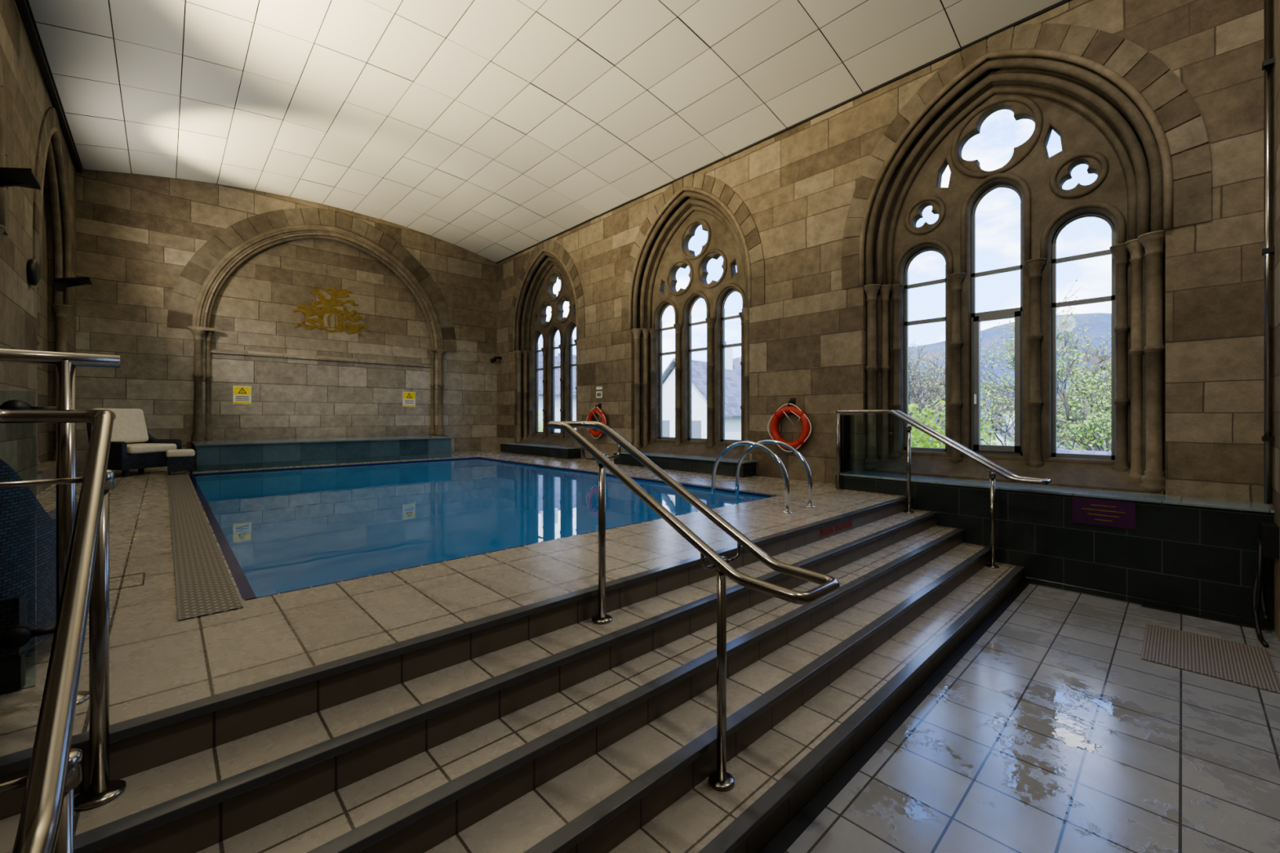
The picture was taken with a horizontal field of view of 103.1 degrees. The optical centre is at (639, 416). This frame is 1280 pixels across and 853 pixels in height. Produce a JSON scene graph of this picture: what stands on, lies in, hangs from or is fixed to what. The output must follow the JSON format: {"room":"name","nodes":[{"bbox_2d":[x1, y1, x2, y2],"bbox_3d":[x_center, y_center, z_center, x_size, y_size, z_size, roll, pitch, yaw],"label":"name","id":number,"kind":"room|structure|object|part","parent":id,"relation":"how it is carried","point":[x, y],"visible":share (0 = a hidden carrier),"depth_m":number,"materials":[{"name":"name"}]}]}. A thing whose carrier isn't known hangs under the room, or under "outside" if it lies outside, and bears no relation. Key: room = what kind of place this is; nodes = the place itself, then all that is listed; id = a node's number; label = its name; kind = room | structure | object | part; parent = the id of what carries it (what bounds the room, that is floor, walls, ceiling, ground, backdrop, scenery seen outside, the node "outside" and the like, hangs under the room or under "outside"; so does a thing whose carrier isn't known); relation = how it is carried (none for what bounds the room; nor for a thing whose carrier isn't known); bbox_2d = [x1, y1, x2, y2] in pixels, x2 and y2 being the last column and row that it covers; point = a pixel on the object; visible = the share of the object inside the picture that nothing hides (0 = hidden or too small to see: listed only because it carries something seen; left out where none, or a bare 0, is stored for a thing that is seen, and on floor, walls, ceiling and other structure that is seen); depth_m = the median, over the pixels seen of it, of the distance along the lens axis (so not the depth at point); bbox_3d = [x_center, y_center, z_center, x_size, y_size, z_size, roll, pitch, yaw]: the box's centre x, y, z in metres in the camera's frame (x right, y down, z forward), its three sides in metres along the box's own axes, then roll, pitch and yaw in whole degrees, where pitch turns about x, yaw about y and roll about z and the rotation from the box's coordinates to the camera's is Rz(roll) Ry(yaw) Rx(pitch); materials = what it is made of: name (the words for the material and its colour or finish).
{"room":"indoor swimming pool","nodes":[
{"label":"indoor swimming pool","id":0,"kind":"room"},
{"bbox_2d":[0,0,75,495],"bbox_3d":[-5.267,-1.575,3.835,0.200,6.950,14.400,0,0,-43],"label":"wall","id":1,"kind":"structure","parent":0,"point":[27,99],"depth_m":5.54,"materials":[{"name":"stone"}]},
{"bbox_2d":[0,49,8,167],"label":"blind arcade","id":2,"kind":"object","parent":1,"relation":"attached to","point":[3,128],"depth_m":4.74,"materials":[{"name":"brown stone"}]},
{"bbox_2d":[0,167,40,189],"bbox_3d":[-5.200,-1.905,4.172,0.360,0.210,0.440,0,0,-43],"label":"uplighter","id":3,"kind":"object","parent":1,"relation":"attached to","point":[9,176],"visible":1,"depth_m":4.17,"materials":[{"name":"black plastic"}]},
{"bbox_2d":[26,258,39,285],"bbox_3d":[-6.947,-1.650,5.824,0.070,0.300,0.300,0,0,-43],"label":"wall speaker","id":4,"kind":"object","parent":1,"relation":"attached to","point":[33,266],"visible":1,"depth_m":5.75,"materials":[{"name":"black plastic"}]},
{"bbox_2d":[36,422,48,474],"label":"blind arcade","id":5,"kind":"object","parent":1,"relation":"attached to","point":[42,428],"depth_m":7.58,"materials":[{"name":"brown stone"}]},
{"bbox_2d":[14,0,81,173],"bbox_3d":[-5.169,-4.335,3.927,0.070,0.070,13.800,0,0,-43],"label":"trim","id":6,"kind":"structure","parent":1,"relation":"attached to","point":[22,5],"depth_m":6.38,"materials":[{"name":"black plastic"}]},
{"bbox_2d":[32,106,71,352],"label":"window frame","id":7,"kind":"structure","parent":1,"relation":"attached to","point":[50,127],"depth_m":7.68,"materials":[{"name":"brown stone"}]},
{"bbox_2d":[54,276,93,292],"bbox_3d":[-8.209,-1.905,7.382,0.360,0.210,0.440,0,0,-43],"label":"uplighter","id":8,"kind":"object","parent":1,"relation":"attached to","point":[61,283],"visible":1,"depth_m":7.30,"materials":[{"name":"black plastic"}]},
{"bbox_2d":[75,166,497,470],"bbox_3d":[-7.019,-1.625,11.787,8.920,7.050,0.200,0,0,-43],"label":"wall","id":9,"kind":"structure","parent":0,"point":[136,234],"depth_m":9.77,"materials":[{"name":"stone"}]},
{"bbox_2d":[233,386,251,404],"bbox_3d":[-8.281,-0.440,10.588,0.300,0.380,0.024,0,0,-43],"label":"warning sign","id":10,"kind":"object","parent":9,"relation":"attached to","point":[242,394],"visible":1,"depth_m":10.59,"materials":[{"name":"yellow plastic"}]},
{"bbox_2d":[167,208,457,448],"bbox_3d":[-7.030,-1.575,11.798,8.920,6.950,0.570,0,0,-43],"label":"blind arch","id":11,"kind":"object","parent":9,"relation":"attached to","point":[304,383],"depth_m":11.43,"materials":[{"name":"beige stone"}]},
{"bbox_2d":[293,287,368,335],"bbox_3d":[-7.139,-2.473,11.800,1.530,1.064,0.024,0,0,-43],"label":"wall emblem","id":12,"kind":"object","parent":9,"relation":"attached to","point":[311,311],"depth_m":11.79,"materials":[{"name":"gold metal"}]},
{"bbox_2d":[402,391,415,406],"bbox_3d":[-5.844,-0.430,12.872,0.300,0.380,0.024,0,0,-43],"label":"warning sign","id":13,"kind":"object","parent":9,"relation":"attached to","point":[408,397],"visible":1,"depth_m":12.86,"materials":[{"name":"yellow plastic"}]},
{"bbox_2d":[0,449,904,820],"bbox_3d":[-3.194,1.321,7.633,8.020,0.758,11.094,0,0,-43],"label":"pool deck","id":14,"kind":"object","parent":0,"point":[158,661],"depth_m":2.76,"materials":[{"name":"tile"}]},
{"bbox_2d":[0,457,78,695],"bbox_3d":[-2.603,0.504,1.747,0.820,0.892,0.930,0,0,-39],"label":"wicker armchair","id":15,"kind":"object","parent":14,"relation":"on","point":[28,533],"visible":0.8,"depth_m":1.80,"materials":[{"name":"black plastic"}]},
{"bbox_2d":[0,348,120,706],"bbox_3d":[-2.179,0.369,1.425,1.010,1.162,0.110,0,0,-43],"label":"glass balustrade","id":16,"kind":"object","parent":14,"relation":"on","point":[15,637],"visible":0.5,"depth_m":1.67,"materials":[{"name":"glass"}]},
{"bbox_3d":[-2.241,0.395,1.367,0.800,0.950,0.012,0,0,-43],"label":"glass pane","id":17,"kind":"part","parent":16,"relation":"part of","materials":[{"name":"clear glass"}]},
{"bbox_2d":[110,572,145,590],"bbox_3d":[-2.972,0.949,2.907,0.200,0.002,0.306,0,0,-43],"label":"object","id":18,"kind":"structure","parent":14,"relation":"on","point":[144,572],"depth_m":2.95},
{"bbox_2d":[86,408,181,476],"bbox_3d":[-8.436,0.410,8.410,1.004,1.079,0.886,0,0,9],"label":"wicker armchair","id":19,"kind":"object","parent":14,"relation":"on","point":[132,446],"visible":0.63,"depth_m":8.36,"materials":[{"name":"black wicker"}]},
{"bbox_2d":[91,408,148,443],"bbox_3d":[-8.631,0.160,8.440,0.264,0.578,0.713,0,0,9],"label":"cushion","id":20,"kind":"object","parent":19,"relation":"on","point":[129,426],"depth_m":8.50,"materials":[{"name":"beige fabric"}]},
{"bbox_2d":[126,443,177,453],"bbox_3d":[-8.298,0.531,8.388,0.724,0.135,0.713,0,0,9],"label":"seat cushion","id":21,"kind":"object","parent":19,"relation":"on","point":[135,448],"depth_m":8.31,"materials":[{"name":"beige fabric"}]},
{"bbox_2d":[165,448,195,475],"bbox_3d":[-7.572,0.750,8.377,0.350,0.400,0.340,0,0,-43],"label":"footstool","id":22,"kind":"object","parent":14,"relation":"on","point":[180,460],"visible":1,"depth_m":8.26,"materials":[{"name":"wicker"}]},
{"bbox_2d":[165,448,195,457],"bbox_3d":[-7.572,0.608,8.377,0.350,0.115,0.340,0,0,-43],"label":"cushion","id":23,"kind":"object","parent":22,"relation":"on","point":[180,453],"depth_m":8.26,"materials":[{"name":"beige fabric"}]},
{"bbox_3d":[-4.760,0.946,5.325,0.238,0.008,7.920,0,0,-43],"label":"drain grate","id":24,"kind":"part","parent":14,"relation":"part of","materials":[{"name":"beige plastic"}]},
{"bbox_2d":[191,435,452,471],"bbox_3d":[-6.565,0.718,10.856,4.470,0.465,1.780,0,0,-43],"label":"tiled ledge","id":25,"kind":"object","parent":14,"relation":"on","point":[217,455],"visible":0.93,"depth_m":9.96,"materials":[{"name":"teal tile"}]},
{"bbox_2d":[188,457,777,600],"bbox_3d":[-2.901,1.054,7.284,5.130,0.191,8.004,0,0,-43],"label":"swimming pool","id":26,"kind":"object","parent":14,"relation":"in","point":[279,531],"visible":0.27,"depth_m":5.31,"materials":[{"name":"liquid"}]},
{"bbox_2d":[499,442,581,458],"bbox_3d":[-2.535,0.828,12.523,0.370,0.245,3.140,0,0,-43],"label":"window seat","id":27,"kind":"object","parent":14,"relation":"on","point":[548,451],"visible":1,"depth_m":12.07,"materials":[{"name":"tile"}]},
{"bbox_2d":[612,450,757,477],"bbox_3d":[0.659,0.828,9.116,0.370,0.245,3.140,0,0,-43],"label":"window seat","id":28,"kind":"object","parent":14,"relation":"on","point":[702,464],"visible":0.86,"depth_m":8.65,"materials":[{"name":"tile"}]},
{"bbox_2d":[711,440,815,513],"bbox_3d":[1.299,0.755,5.494,0.550,0.991,1.020,0,0,-43],"label":"pool ladder","id":29,"kind":"object","parent":14,"relation":"on","point":[759,444],"visible":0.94,"depth_m":5.39,"materials":[{"name":"silver metal"}]},
{"bbox_2d":[836,408,902,489],"bbox_3d":[3.010,0.425,6.468,0.480,1.050,0.840,0,0,-43],"label":"glass balustrade","id":30,"kind":"object","parent":14,"relation":"on","point":[845,423],"visible":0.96,"depth_m":6.74,"materials":[{"name":"glass"}]},
{"bbox_3d":[2.576,0.425,6.609,0.040,1.050,0.040,0,0,-43],"label":"post","id":31,"kind":"part","parent":30,"relation":"part of","materials":[{"name":"metal"}]},
{"bbox_3d":[2.769,0.360,6.784,0.400,0.760,0.012,0,0,-43],"label":"glass pane","id":32,"kind":"part","parent":30,"relation":"part of","materials":[{"name":"clear glass"}]},
{"bbox_2d":[26,0,1062,262],"bbox_3d":[-2.234,-4.593,6.609,8.220,0.483,14.100,0,0,-43],"label":"ceiling","id":33,"kind":"structure","parent":0,"point":[493,130],"depth_m":7.15,"materials":[{"name":"white tile"}]},
{"bbox_2d":[497,0,1263,502],"bbox_3d":[0.730,-1.575,9.457,0.200,6.950,14.400,0,0,-43],"label":"wall","id":34,"kind":"structure","parent":0,"point":[808,338],"depth_m":6.87,"materials":[{"name":"stone"}]},
{"bbox_2d":[489,356,502,363],"bbox_3d":[-4.007,-1.565,14.131,0.318,0.189,0.120,0,0,-43],"label":"spotlight","id":35,"kind":"object","parent":34,"relation":"attached to","point":[494,359],"visible":1,"depth_m":14.07,"materials":[{"name":"black plastic"}]},
{"bbox_2d":[512,248,578,351],"bbox_3d":[-2.286,-1.855,12.756,0.403,4.630,2.950,0,0,-43],"label":"trim","id":36,"kind":"structure","parent":34,"relation":"attached to","point":[556,260],"depth_m":13.12,"materials":[{"name":"stone"}]},
{"bbox_2d":[508,239,585,351],"bbox_3d":[-2.406,-3.089,12.644,0.016,2.649,3.420,0,0,-43],"label":"blocks","id":37,"kind":"object","parent":34,"relation":"attached to","point":[550,245],"visible":1,"depth_m":12.08,"materials":[{"name":"stone"}]},
{"bbox_2d":[586,403,607,438],"bbox_3d":[-0.918,0.101,10.955,0.155,0.761,0.682,0,0,-43],"label":"lifebuoy","id":38,"kind":"object","parent":34,"relation":"attached to","point":[592,414],"visible":0.83,"depth_m":10.91,"materials":[{"name":"orange plastic"}]},
{"bbox_2d":[595,386,602,398],"bbox_3d":[-0.887,-0.520,11.025,0.013,0.240,0.200,0,0,-43],"label":"notice","id":39,"kind":"object","parent":34,"relation":"attached to","point":[598,394],"visible":1,"depth_m":11.01,"materials":[{"name":"white plastic"}]},
{"bbox_2d":[631,306,749,459],"bbox_3d":[0.930,-0.510,9.370,0.426,2.500,2.922,0,0,-43],"label":"shaft","id":40,"kind":"object","parent":34,"relation":"attached to","point":[709,450],"visible":0.9,"depth_m":9.67,"materials":[{"name":"stone"}]},
{"bbox_2d":[628,186,751,329],"bbox_3d":[0.908,-1.855,9.349,0.403,4.630,2.950,0,0,-43],"label":"window tracery","id":41,"kind":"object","parent":34,"relation":"attached to","point":[714,206],"depth_m":9.51,"materials":[{"name":"stone"}]},
{"bbox_2d":[621,173,764,330],"bbox_3d":[0.788,-3.089,9.237,0.016,2.649,3.420,0,0,-43],"label":"blocks","id":42,"kind":"object","parent":34,"relation":"attached to","point":[702,181],"visible":1,"depth_m":8.63,"materials":[{"name":"stone"}]},
{"bbox_2d":[495,0,1071,263],"bbox_3d":[0.646,-4.345,9.378,0.030,0.030,13.800,0,0,-43],"label":"trim","id":43,"kind":"structure","parent":34,"relation":"attached to","point":[1063,2],"depth_m":7.05,"materials":[{"name":"black plastic"}]},
{"bbox_2d":[767,398,811,452],"bbox_3d":[2.242,0.131,7.584,0.155,0.801,0.722,0,0,-43],"label":"lifebuoy","id":44,"kind":"object","parent":34,"relation":"attached to","point":[778,415],"visible":0.92,"depth_m":7.53,"materials":[{"name":"orange plastic"}]},
{"bbox_2d":[521,66,1165,476],"bbox_3d":[0.949,-1.575,9.662,0.400,6.950,14.400,0,0,-43],"label":"inner order","id":45,"kind":"object","parent":34,"relation":"attached to","point":[988,72],"visible":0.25,"depth_m":6.68,"materials":[{"name":"stone"}]},
{"bbox_2d":[530,265,576,437],"bbox_3d":[-2.101,-1.586,12.930,0.180,4.632,2.436,0,0,-43],"label":"tracery","id":46,"kind":"object","parent":45,"relation":"attached to","point":[566,290],"visible":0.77,"depth_m":13.07,"materials":[{"name":"stone"}]},
{"bbox_2d":[536,324,576,434],"bbox_3d":[-2.064,-0.899,12.964,0.050,2.729,2.100,0,0,-43],"label":"frames","id":47,"kind":"object","parent":46,"relation":"attached to","point":[572,344],"visible":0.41,"depth_m":13.12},
{"bbox_2d":[649,210,744,446],"bbox_3d":[1.093,-1.586,9.523,0.180,4.632,2.436,0,0,-43],"label":"tracery","id":48,"kind":"object","parent":45,"relation":"attached to","point":[722,239],"visible":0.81,"depth_m":9.55,"materials":[{"name":"stone"}]},
{"bbox_2d":[659,289,741,442],"bbox_3d":[1.129,-0.899,9.557,0.050,2.729,2.100,0,0,-43],"label":"frames","id":49,"kind":"object","parent":48,"relation":"attached to","point":[723,317],"visible":0.63,"depth_m":9.71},
{"bbox_2d":[888,93,1130,466],"bbox_3d":[4.287,-1.586,6.116,0.180,4.632,2.436,0,0,-43],"label":"tracery","id":50,"kind":"object","parent":45,"relation":"attached to","point":[1077,133],"visible":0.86,"depth_m":5.86,"materials":[{"name":"stone"}]},
{"bbox_2d":[904,183,1115,459],"bbox_3d":[4.298,-1.169,6.126,0.120,3.269,2.110,0,0,-43],"label":"frames","id":51,"kind":"object","parent":50,"relation":"attached to","point":[1016,313],"visible":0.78,"depth_m":6.05,"materials":[{"name":"white plastic"}]},
{"bbox_2d":[863,230,1165,494],"bbox_3d":[4.124,-0.510,5.963,0.426,2.500,2.922,0,0,-43],"label":"shaft","id":52,"kind":"object","parent":34,"relation":"attached to","point":[1120,477],"visible":0.96,"depth_m":5.44,"materials":[{"name":"stone"}]},
{"bbox_2d":[858,48,1173,286],"bbox_3d":[4.102,-1.855,5.942,0.403,4.630,2.950,0,0,-43],"label":"trim","id":53,"kind":"structure","parent":34,"relation":"attached to","point":[1149,188],"depth_m":5.65,"materials":[{"name":"stone"}]},
{"bbox_2d":[841,23,1211,289],"bbox_3d":[3.982,-3.089,5.830,0.016,2.649,3.420,0,0,-43],"label":"blocks","id":54,"kind":"object","parent":34,"relation":"attached to","point":[1192,196],"visible":0.98,"depth_m":5.06,"materials":[{"name":"stone"}]},
{"bbox_2d":[759,581,1279,852],"bbox_3d":[1.893,1.798,2.206,8.020,0.204,1.630,0,0,-43],"label":"floor","id":55,"kind":"structure","parent":0,"point":[1047,729],"depth_m":2.57,"materials":[{"name":"tile"}]},
{"bbox_2d":[0,496,1023,852],"bbox_3d":[0.794,1.323,3.049,7.570,0.753,1.139,0,0,-43],"label":"staircase","id":56,"kind":"structure","parent":55,"relation":"on","point":[584,735],"depth_m":2.08,"materials":[{"name":"tile"}]},
{"bbox_2d":[0,408,126,852],"bbox_3d":[-1.314,0.764,1.047,0.326,1.572,1.597,0,0,-43],"label":"handrail","id":57,"kind":"object","parent":56,"relation":"on","point":[46,824],"visible":1,"depth_m":1.11,"materials":[{"name":"metal"}]},
{"bbox_2d":[546,421,839,791],"bbox_3d":[0.108,0.789,2.407,0.292,1.522,1.637,0,0,-43],"label":"handrail","id":58,"kind":"object","parent":56,"relation":"on","point":[720,780],"visible":1,"depth_m":2.15,"materials":[{"name":"metal"}]},
{"bbox_3d":[0.108,0.340,2.407,0.292,0.623,1.637,0,0,-43],"label":"rail","id":59,"kind":"part","parent":58,"relation":"part of","materials":[{"name":"metal"}]},
{"bbox_2d":[820,520,852,537],"bbox_3d":[1.835,1.043,4.731,0.637,0.060,0.002,0,0,-43],"label":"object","id":60,"kind":"structure","parent":56,"relation":"attached to","point":[844,526],"depth_m":4.74,"materials":[{"name":"black"}]},
{"bbox_2d":[835,408,1052,568],"bbox_3d":[3.227,0.734,5.653,0.242,1.632,2.107,0,0,-43],"label":"handrail","id":61,"kind":"object","parent":56,"relation":"on","point":[997,469],"visible":1,"depth_m":5.38,"materials":[{"name":"metal"}]},
{"bbox_3d":[3.227,0.285,5.653,0.242,0.733,2.107,0,0,-43],"label":"rail","id":62,"kind":"part","parent":61,"relation":"part of","materials":[{"name":"metal"}]},
{"bbox_2d":[835,471,1274,631],"bbox_3d":[3.945,1.222,5.494,0.530,0.955,3.620,0,0,-43],"label":"tiled wall","id":63,"kind":"structure","parent":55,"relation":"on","point":[1193,557],"depth_m":4.70,"materials":[{"name":"tile"}]},
{"bbox_2d":[1072,496,1135,529],"bbox_3d":[4.352,0.905,4.779,0.014,0.250,0.440,0,0,-43],"label":"wall sign","id":64,"kind":"object","parent":63,"relation":"attached to","point":[1099,512],"visible":1,"depth_m":4.77,"materials":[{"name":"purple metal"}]},
{"bbox_2d":[1140,623,1279,693],"bbox_3d":[4.026,1.694,3.623,0.870,0.012,0.620,0,0,-43],"label":"floor mat","id":65,"kind":"object","parent":55,"relation":"on","point":[1245,664],"visible":1,"depth_m":3.57,"materials":[{"name":"rubber"}]},
{"bbox_2d":[1269,0,1279,642],"bbox_3d":[2.590,-1.575,1.536,8.920,6.950,0.300,0,0,-43],"label":"wall","id":66,"kind":"structure","parent":0,"point":[1276,3],"depth_m":3.96,"materials":[{"name":"stone"}]},
{"bbox_2d":[1251,520,1279,647],"bbox_3d":[4.800,1.267,3.903,0.545,0.854,0.129,0,0,-43],"label":"hose","id":67,"kind":"object","parent":66,"relation":"attached to","point":[1268,532],"visible":1,"depth_m":3.89,"materials":[{"name":"black plastic"}]},
{"bbox_2d":[1262,0,1275,504],"bbox_3d":[5.027,-1.400,4.068,0.080,4.200,0.060,0,0,-43],"label":"pipe","id":68,"kind":"object","parent":66,"relation":"attached to","point":[1268,61],"visible":1,"depth_m":4.05,"materials":[{"name":"metal"}]},
{"label":"outside","id":69,"kind":"structure","parent":0,"visible":0},
{"bbox_2d":[911,431,1110,450],"bbox_3d":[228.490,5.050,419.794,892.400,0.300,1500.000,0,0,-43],"label":"ground","id":70,"kind":"structure","parent":69,"point":[1104,443],"depth_m":90.99,"materials":[{"name":"green plant"}]},
{"bbox_2d":[538,413,542,431],"bbox_3d":[-4.525,2.132,20.311,1.976,5.536,3.648,0,0,-35],"label":"hedge","id":71,"kind":"object","parent":70,"relation":"on","point":[540,424],"visible":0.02,"depth_m":20.04,"materials":[{"name":"green plant"}]},
{"bbox_2d":[538,338,576,432],"bbox_3d":[-5.675,-0.150,32.373,8.700,10.100,7.700,0,0,-43],"label":"house","id":72,"kind":"structure","parent":70,"relation":"on","point":[540,353],"depth_m":29.30,"materials":[{"name":"stone"}]},
{"bbox_2d":[662,341,741,439],"bbox_3d":[4.401,0.500,26.742,7.700,8.800,5.700,0,0,-43],"label":"house","id":73,"kind":"structure","parent":70,"relation":"on","point":[732,372],"depth_m":24.29,"materials":[{"name":"stone"}]},
{"bbox_2d":[732,312,1111,434],"bbox_3d":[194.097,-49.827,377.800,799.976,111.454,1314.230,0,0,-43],"label":"hills","id":74,"kind":"structure","parent":70,"relation":"on","point":[1100,326],"depth_m":433.75,"materials":[{"name":"green plant"}]},
{"bbox_2d":[908,395,996,448],"bbox_3d":[6.412,2.147,12.186,2.453,5.507,3.916,0,0,-43],"label":"hedge","id":75,"kind":"object","parent":70,"relation":"on","point":[935,444],"visible":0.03,"depth_m":11.65,"materials":[{"name":"green plant"}]},
{"bbox_2d":[908,339,1003,447],"bbox_3d":[10.473,0.984,19.918,7.265,7.838,5.866,0,0,-43],"label":"tree","id":76,"kind":"object","parent":70,"relation":"on","point":[911,392],"visible":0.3,"depth_m":19.16,"materials":[{"name":"green plant"}]},
{"bbox_2d":[908,341,1111,450],"bbox_3d":[39.998,-0.918,89.929,48.325,18.512,146.938,0,0,-43],"label":"woodland","id":77,"kind":"object","parent":70,"relation":"on","point":[1097,356],"visible":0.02,"depth_m":78.55,"materials":[{"name":"green plant"}]},
{"bbox_2d":[937,310,1111,451],"bbox_3d":[16.011,0.346,20.396,6.568,9.138,7.879,0,0,23],"label":"tree","id":78,"kind":"object","parent":70,"relation":"on","point":[993,427],"visible":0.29,"depth_m":19.92,"materials":[{"name":"green plant"}]},
{"bbox_2d":[980,410,1068,449],"bbox_3d":[22.936,2.150,31.096,8.700,5.500,6.700,0,0,-43],"label":"house","id":79,"kind":"structure","parent":70,"relation":"on","point":[1011,429],"depth_m":28.45,"materials":[{"name":"stone"}]},
{"bbox_2d":[980,279,1111,451],"bbox_3d":[10.739,0.837,12.860,4.630,8.147,6.778,0,0,34],"label":"tree","id":80,"kind":"object","parent":70,"relation":"on","point":[1078,434],"visible":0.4,"depth_m":12.28,"materials":[{"name":"green plant"}]},
{"bbox_2d":[1056,449,1111,455],"bbox_3d":[7.455,2.765,7.948,3.050,4.270,4.200,0,0,-43],"label":"outbuilding","id":81,"kind":"structure","parent":70,"relation":"on","point":[1071,451],"depth_m":9.28,"materials":[{"name":"stone"}]}
]}

